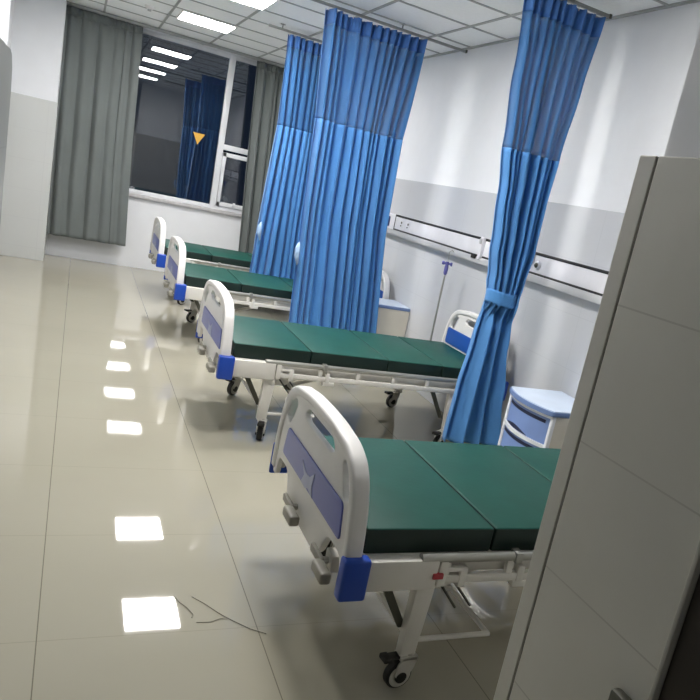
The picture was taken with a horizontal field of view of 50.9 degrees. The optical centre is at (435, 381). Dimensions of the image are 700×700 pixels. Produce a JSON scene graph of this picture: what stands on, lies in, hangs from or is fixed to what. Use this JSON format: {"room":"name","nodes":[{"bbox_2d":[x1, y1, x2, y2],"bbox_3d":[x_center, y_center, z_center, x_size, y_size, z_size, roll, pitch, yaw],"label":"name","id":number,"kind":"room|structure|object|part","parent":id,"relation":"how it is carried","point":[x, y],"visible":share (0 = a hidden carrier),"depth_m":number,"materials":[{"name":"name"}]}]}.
{"room":"hospital room","nodes":[
{"label":"hospital room","id":0,"kind":"room"},
{"bbox_2d":[0,0,11,223],"bbox_3d":[-0.982,-0.227,0.522,0.815,2.940,4.585,6,15,-27],"label":"wall","id":1,"kind":"structure","parent":0,"point":[5,51],"depth_m":2.48,"materials":[{"name":"paint"}]},
{"bbox_2d":[8,0,13,48],"bbox_3d":[-3.538,-1.907,5.205,0.300,2.940,6.600,6,15,-27],"label":"wall","id":2,"kind":"structure","parent":0,"point":[12,1],"depth_m":7.71,"materials":[{"name":"paint"}]},
{"bbox_2d":[0,0,67,260],"bbox_3d":[-4.811,-2.944,8.381,0.784,2.940,0.565,6,15,-27],"label":"wall","id":3,"kind":"structure","parent":0,"point":[38,26],"depth_m":8.21,"materials":[{"name":"paint"}]},
{"bbox_2d":[45,19,267,271],"bbox_3d":[-3.594,-2.918,9.425,3.900,2.940,0.200,6,15,-27],"label":"wall","id":4,"kind":"structure","parent":0,"point":[195,226],"depth_m":9.56,"materials":[{"name":"paint"}]},
{"bbox_2d":[69,2,284,216],"bbox_3d":[-3.097,-3.263,9.352,3.050,2.030,0.335,6,15,-27],"label":"window","id":5,"kind":"structure","parent":4,"relation":"in","point":[214,205],"depth_m":9.52,"materials":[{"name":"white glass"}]},
{"bbox_2d":[47,5,142,245],"bbox_3d":[-4.085,-3.006,8.785,0.918,2.615,0.082,6,15,-27],"label":"drape","id":6,"kind":"object","parent":5,"relation":"hanging from","point":[100,65],"visible":1,"depth_m":8.76,"materials":[{"name":"grey fabric"}]},
{"bbox_3d":[-2.863,-4.198,9.084,3.050,0.032,0.233,6,15,-27],"label":"drape rail","id":7,"kind":"part","parent":5,"relation":"part of","materials":[{"name":"white metal"}]},
{"bbox_3d":[-3.193,-2.331,9.738,2.120,0.042,0.145,6,15,-27],"label":"sill","id":8,"kind":"part","parent":5,"relation":"part of","materials":[{"name":"stone"}]},
{"bbox_2d":[193,132,203,143],"bbox_3d":[-3.101,-3.172,9.528,0.150,0.145,0.002,6,15,-27],"label":"sticker","id":9,"kind":"object","parent":5,"relation":"attached to","point":[198,136],"visible":1,"depth_m":9.52,"materials":[{"name":"yellow paper"}]},
{"bbox_3d":[-2.574,-2.682,9.926,0.725,0.702,0.050,6,15,-27],"label":"opening sash","id":10,"kind":"part","parent":5,"relation":"part of","materials":[{"name":"white metal"}]},
{"bbox_2d":[238,61,283,252],"bbox_3d":[-2.185,-2.798,9.780,0.830,2.650,0.153,7,14,-24],"label":"drape","id":11,"kind":"object","parent":5,"relation":"hanging from","point":[269,78],"visible":0.44,"depth_m":9.60,"materials":[{"name":"grey fabric"}]},
{"bbox_2d":[0,254,528,699],"bbox_3d":[-1.349,0.311,4.699,4.100,0.120,12.150,6,15,-27],"label":"floor","id":12,"kind":"structure","parent":0,"point":[132,480],"depth_m":3.15,"materials":[{"name":"tile"}]},
{"bbox_2d":[148,217,289,313],"bbox_3d":[-2.272,-1.333,8.516,2.016,0.897,1.005,6,15,-27],"label":"hospital bed","id":13,"kind":"object","parent":12,"relation":"on","point":[195,253],"visible":0.43,"depth_m":8.01,"materials":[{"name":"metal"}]},
{"bbox_3d":[-3.077,-1.562,8.059,0.024,0.473,0.935,6,15,-27],"label":"footboard","id":14,"kind":"part","parent":13,"relation":"part of","materials":[{"name":"white plastic"}]},
{"bbox_3d":[-3.087,-1.542,8.044,0.008,0.118,0.733,6,15,-27],"label":"panel","id":15,"kind":"part","parent":13,"relation":"part of","materials":[{"name":"plastic"}]},
{"bbox_3d":[-2.263,-1.332,8.534,1.816,0.106,0.964,6,15,-27],"label":"frame","id":16,"kind":"part","parent":13,"relation":"part of","materials":[{"name":"white metal"}]},
{"bbox_3d":[-2.239,-1.419,8.506,1.801,0.088,0.835,6,15,-27],"label":"mattress","id":17,"kind":"part","parent":13,"relation":"part of","materials":[{"name":"green leather"}]},
{"bbox_2d":[174,596,266,633],"bbox_3d":[-0.804,0.857,2.629,0.396,0.003,0.114,18,14,20],"label":"thread","id":18,"kind":"object","parent":12,"relation":"on","point":[174,596],"visible":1,"depth_m":2.64},
{"bbox_2d":[163,236,389,342],"bbox_3d":[-1.548,-0.818,7.025,2.016,0.897,1.022,6,15,-27],"label":"hospital bed","id":19,"kind":"object","parent":12,"relation":"on","point":[186,280],"visible":0.52,"depth_m":6.56,"materials":[{"name":"metal"}]},
{"bbox_3d":[-2.449,-0.877,6.616,0.038,0.040,0.105,6,15,-27],"label":"crank handle","id":20,"kind":"part","parent":19,"relation":"part of","materials":[{"name":"white plastic"}]},
{"bbox_3d":[-2.357,-1.050,6.575,0.024,0.473,0.935,6,15,-27],"label":"footboard","id":21,"kind":"part","parent":19,"relation":"part of","materials":[{"name":"white plastic"}]},
{"bbox_3d":[-2.367,-1.030,6.560,0.008,0.118,0.733,6,15,-27],"label":"panel","id":22,"kind":"part","parent":19,"relation":"part of","materials":[{"name":"blue plastic"}]},
{"bbox_3d":[-2.352,-0.850,7.158,0.076,0.305,0.048,6,15,-27],"label":"leg","id":23,"kind":"part","parent":19,"relation":"part of","materials":[{"name":"white metal"}]},
{"bbox_3d":[-1.543,-0.820,7.050,1.816,0.106,0.964,6,15,-27],"label":"frame","id":24,"kind":"part","parent":19,"relation":"part of","materials":[{"name":"white metal"}]},
{"bbox_3d":[-1.519,-0.907,7.022,1.801,0.088,0.835,6,15,-27],"label":"mattress","id":25,"kind":"part","parent":19,"relation":"part of","materials":[{"name":"green leather"}]},
{"bbox_2d":[195,280,508,441],"bbox_3d":[-0.591,-0.137,5.052,2.016,0.897,1.033,6,15,-27],"label":"hospital bed","id":26,"kind":"object","parent":12,"relation":"on","point":[279,353],"visible":0.77,"depth_m":4.71,"materials":[{"name":"metal"}]},
{"bbox_3d":[-1.494,-0.198,4.648,0.038,0.040,0.105,6,15,-27],"label":"crank handle","id":27,"kind":"part","parent":26,"relation":"part of","materials":[{"name":"white plastic"}]},
{"bbox_3d":[-1.331,-0.082,4.313,0.038,0.040,0.105,6,15,-27],"label":"crank handle","id":28,"kind":"part","parent":26,"relation":"part of","materials":[{"name":"white plastic"}]},
{"bbox_3d":[-1.402,-0.370,4.607,0.024,0.473,0.935,6,15,-27],"label":"footboard","id":29,"kind":"part","parent":26,"relation":"part of","materials":[{"name":"white plastic"}]},
{"bbox_3d":[-1.412,-0.350,4.591,0.008,0.118,0.733,6,15,-27],"label":"panel","id":30,"kind":"part","parent":26,"relation":"part of","materials":[{"name":"plastic"}]},
{"bbox_3d":[-1.030,0.090,4.434,0.076,0.305,0.048,6,15,-27],"label":"leg","id":31,"kind":"part","parent":26,"relation":"part of","materials":[{"name":"white metal"}]},
{"bbox_3d":[-0.588,-0.140,5.081,1.816,0.106,0.964,6,15,-27],"label":"frame","id":32,"kind":"part","parent":26,"relation":"part of","materials":[{"name":"white metal"}]},
{"bbox_3d":[-0.564,-0.227,5.054,1.801,0.088,0.835,6,15,-27],"label":"mattress","id":33,"kind":"part","parent":26,"relation":"part of","materials":[{"name":"green leather"}]},
{"bbox_2d":[430,250,453,340],"bbox_3d":[0.022,-0.605,5.814,0.083,0.904,0.056,11,13,-6],"label":"pole","id":34,"kind":"object","parent":26,"relation":"attached to","point":[446,263],"visible":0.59,"depth_m":5.78,"materials":[{"name":"silver metal"}]},
{"bbox_3d":[0.092,0.203,5.017,0.074,0.305,0.048,6,15,-27],"label":"leg","id":35,"kind":"part","parent":26,"relation":"part of","materials":[{"name":"white metal"}]},
{"bbox_3d":[0.267,-0.253,5.457,0.008,0.125,0.847,6,15,-27],"label":"panel","id":36,"kind":"part","parent":26,"relation":"part of","materials":[{"name":"blue plastic"}]},
{"bbox_3d":[0.280,-0.255,5.462,0.024,0.473,0.935,6,15,-27],"label":"headboard","id":37,"kind":"part","parent":26,"relation":"part of","materials":[{"name":"white plastic"}]},
{"bbox_2d":[376,298,409,336],"bbox_3d":[-0.574,-0.433,6.851,0.445,0.657,0.381,6,15,-27],"label":"base cabinet","id":38,"kind":"object","parent":12,"relation":"on","point":[393,316],"visible":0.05,"depth_m":6.69,"materials":[{"name":"white plastic"}]},
{"bbox_3d":[-0.503,-0.742,6.779,0.433,0.006,0.373,6,15,-27],"label":"panel","id":39,"kind":"part","parent":38,"relation":"part of","materials":[{"name":"plastic"}]},
{"bbox_2d":[269,386,560,687],"bbox_3d":[0.369,0.545,3.074,2.016,0.897,0.998,6,15,-27],"label":"hospital bed","id":40,"kind":"object","parent":12,"relation":"on","point":[387,516],"visible":0.62,"depth_m":2.52,"materials":[{"name":"green leather"}]},
{"bbox_3d":[-0.527,0.490,2.654,0.038,0.040,0.105,6,15,-27],"label":"crank handle","id":41,"kind":"part","parent":40,"relation":"part of","materials":[{"name":"grey plastic"}]},
{"bbox_3d":[-0.435,0.318,2.613,0.024,0.473,0.935,6,15,-27],"label":"footboard","id":42,"kind":"part","parent":40,"relation":"part of","materials":[{"name":"white plastic"}]},
{"bbox_3d":[-0.445,0.338,2.598,0.008,0.118,0.733,6,15,-27],"label":"panel","id":43,"kind":"part","parent":40,"relation":"part of","materials":[{"name":"plastic"}]},
{"bbox_3d":[-0.364,0.606,2.319,0.038,0.040,0.105,6,15,-27],"label":"crank handle","id":44,"kind":"part","parent":40,"relation":"part of","materials":[{"name":"grey plastic"}]},
{"bbox_3d":[-0.063,0.778,2.440,0.076,0.305,0.048,6,15,-27],"label":"leg","id":45,"kind":"part","parent":40,"relation":"part of","materials":[{"name":"white metal"}]},
{"bbox_3d":[0.403,0.461,3.060,1.801,0.088,0.835,6,15,-27],"label":"mattress","id":46,"kind":"part","parent":40,"relation":"part of","materials":[{"name":"green leather"}]},
{"bbox_3d":[0.379,0.548,3.088,1.816,0.106,0.964,6,15,-27],"label":"frame","id":47,"kind":"part","parent":40,"relation":"part of","materials":[{"name":"white metal"}]},
{"bbox_2d":[498,386,574,448],"bbox_3d":[0.629,0.425,4.360,0.445,0.657,0.476,6,15,-27],"label":"base cabinet","id":48,"kind":"object","parent":12,"relation":"on","point":[537,418],"visible":0.48,"depth_m":4.18,"materials":[{"name":"white plastic"}]},
{"bbox_3d":[0.486,0.397,4.280,0.066,0.171,0.424,6,15,-27],"label":"drawer","id":49,"kind":"part","parent":48,"relation":"part of","materials":[{"name":"blue plastic"}]},
{"bbox_3d":[0.480,0.403,4.279,0.081,0.582,0.468,6,15,-27],"label":"trim","id":50,"kind":"part","parent":48,"relation":"part of","materials":[{"name":"white plastic"}]},
{"bbox_3d":[0.526,0.221,4.239,0.066,0.153,0.424,6,15,-27],"label":"drawer","id":51,"kind":"part","parent":48,"relation":"part of","materials":[{"name":"blue plastic"}]},
{"bbox_3d":[0.700,0.116,4.287,0.433,0.006,0.466,6,15,-27],"label":"panel","id":52,"kind":"part","parent":48,"relation":"part of","materials":[{"name":"white plastic"}]},
{"bbox_2d":[67,0,699,64],"bbox_3d":[-0.699,-2.593,4.012,4.100,0.132,12.150,6,15,-27],"label":"ceiling","id":53,"kind":"structure","parent":0,"point":[463,24],"depth_m":6.11,"materials":[{"name":"tile"}]},
{"bbox_2d":[145,4,154,11],"bbox_3d":[-2.941,-3.835,7.494,0.100,0.050,0.100,6,15,-27],"label":"smoke detector","id":54,"kind":"object","parent":53,"relation":"attached to","point":[149,7],"visible":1,"depth_m":7.46,"materials":[{"name":"white plastic"}]},
{"bbox_2d":[176,9,237,33],"bbox_3d":[-2.396,-3.759,7.621,0.550,0.020,0.580,6,15,-27],"label":"recessed light","id":55,"kind":"object","parent":53,"relation":"in","point":[184,15],"visible":1,"depth_m":7.59,"materials":[{"name":"white plastic"}]},
{"bbox_2d":[232,0,278,10],"bbox_3d":[-1.633,-3.216,6.049,0.550,0.020,0.580,6,15,-27],"label":"recessed light","id":56,"kind":"object","parent":53,"relation":"in","point":[263,5],"visible":1,"depth_m":6.22,"materials":[{"name":"white plastic"}]},
{"bbox_2d":[269,23,321,42],"bbox_3d":[-0.970,-3.310,7.153,1.341,0.057,0.048,6,15,-27],"label":"rail","id":57,"kind":"object","parent":53,"relation":"attached to","point":[282,24],"visible":0.36,"depth_m":6.95,"materials":[{"name":"metal"}]},
{"bbox_2d":[249,33,321,278],"bbox_3d":[-1.465,-2.073,7.335,0.511,2.579,0.205,6,15,-27],"label":"privacy curtain","id":58,"kind":"object","parent":57,"relation":"hanging from","point":[278,226],"visible":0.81,"depth_m":7.28,"materials":[{"name":"blue fabric"}]},
{"bbox_2d":[311,0,467,52],"bbox_3d":[-0.642,-2.882,5.656,2.061,0.057,0.048,6,15,-27],"label":"rail","id":59,"kind":"object","parent":53,"relation":"attached to","point":[317,1],"visible":1,"depth_m":5.80,"materials":[{"name":"metal"}]},
{"bbox_2d":[289,7,427,332],"bbox_3d":[-0.686,-1.599,6.064,0.938,2.582,0.210,6,15,-27],"label":"privacy curtain","id":60,"kind":"object","parent":59,"relation":"hanging from","point":[369,73],"visible":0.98,"depth_m":6.00,"materials":[{"name":"blue fabric"}]},
{"bbox_2d":[567,0,612,18],"bbox_3d":[0.461,-2.254,4.045,1.341,0.057,0.048,6,15,-27],"label":"rail","id":61,"kind":"object","parent":53,"relation":"attached to","point":[574,2],"visible":1,"depth_m":4.28,"materials":[{"name":"metal"}]},
{"bbox_2d":[442,0,605,444],"bbox_3d":[0.476,-0.893,4.523,0.556,2.745,0.196,6,15,-27],"label":"privacy curtain","id":62,"kind":"object","parent":61,"relation":"hanging from","point":[558,40],"visible":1,"depth_m":4.42,"materials":[{"name":"blue fabric"}]},
{"bbox_2d":[382,2,699,428],"bbox_3d":[0.115,-1.383,6.442,0.212,2.940,9.330,6,15,-27],"label":"wall","id":63,"kind":"structure","parent":0,"point":[448,171],"depth_m":4.91,"materials":[{"name":"paint"}]},
{"bbox_2d":[386,213,608,304],"bbox_3d":[0.007,-1.250,6.301,0.085,0.205,8.600,6,15,-27],"label":"panel","id":64,"kind":"object","parent":63,"relation":"attached to","point":[585,282],"visible":0.55,"depth_m":5.47,"materials":[{"name":"metal"}]},
{"bbox_2d":[534,261,540,269],"bbox_3d":[0.679,-0.777,4.882,0.030,0.060,0.060,6,15,-27],"label":"outlet","id":65,"kind":"object","parent":64,"relation":"attached to","point":[537,264],"depth_m":4.87,"materials":[{"name":"metal"}]},
{"bbox_2d":[493,29,699,699],"bbox_3d":[1.811,0.293,0.965,1.950,2.940,2.710,6,15,-27],"label":"wall","id":66,"kind":"structure","parent":0,"point":[618,538],"depth_m":1.56,"materials":[{"name":"paint"}]},
{"bbox_2d":[608,688,631,699],"bbox_3d":[0.379,0.691,1.490,0.028,0.098,0.074,6,15,-27],"label":"wall box","id":67,"kind":"object","parent":66,"relation":"attached to","point":[616,693],"visible":1,"depth_m":1.49,"materials":[{"name":"metal"}]},
{"bbox_2d":[648,541,699,699],"bbox_3d":[0.752,0.485,1.015,0.182,2.102,0.921,6,15,-27],"label":"trim","id":68,"kind":"structure","parent":66,"relation":"attached to","point":[689,588],"depth_m":1.40,"materials":[{"name":"grey metal"}]},
{"bbox_2d":[658,574,699,699],"bbox_3d":[0.679,0.494,0.984,0.101,2.052,0.895,6,15,-27],"label":"door","id":69,"kind":"structure","parent":66,"relation":"in","point":[682,679],"depth_m":1.38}
]}

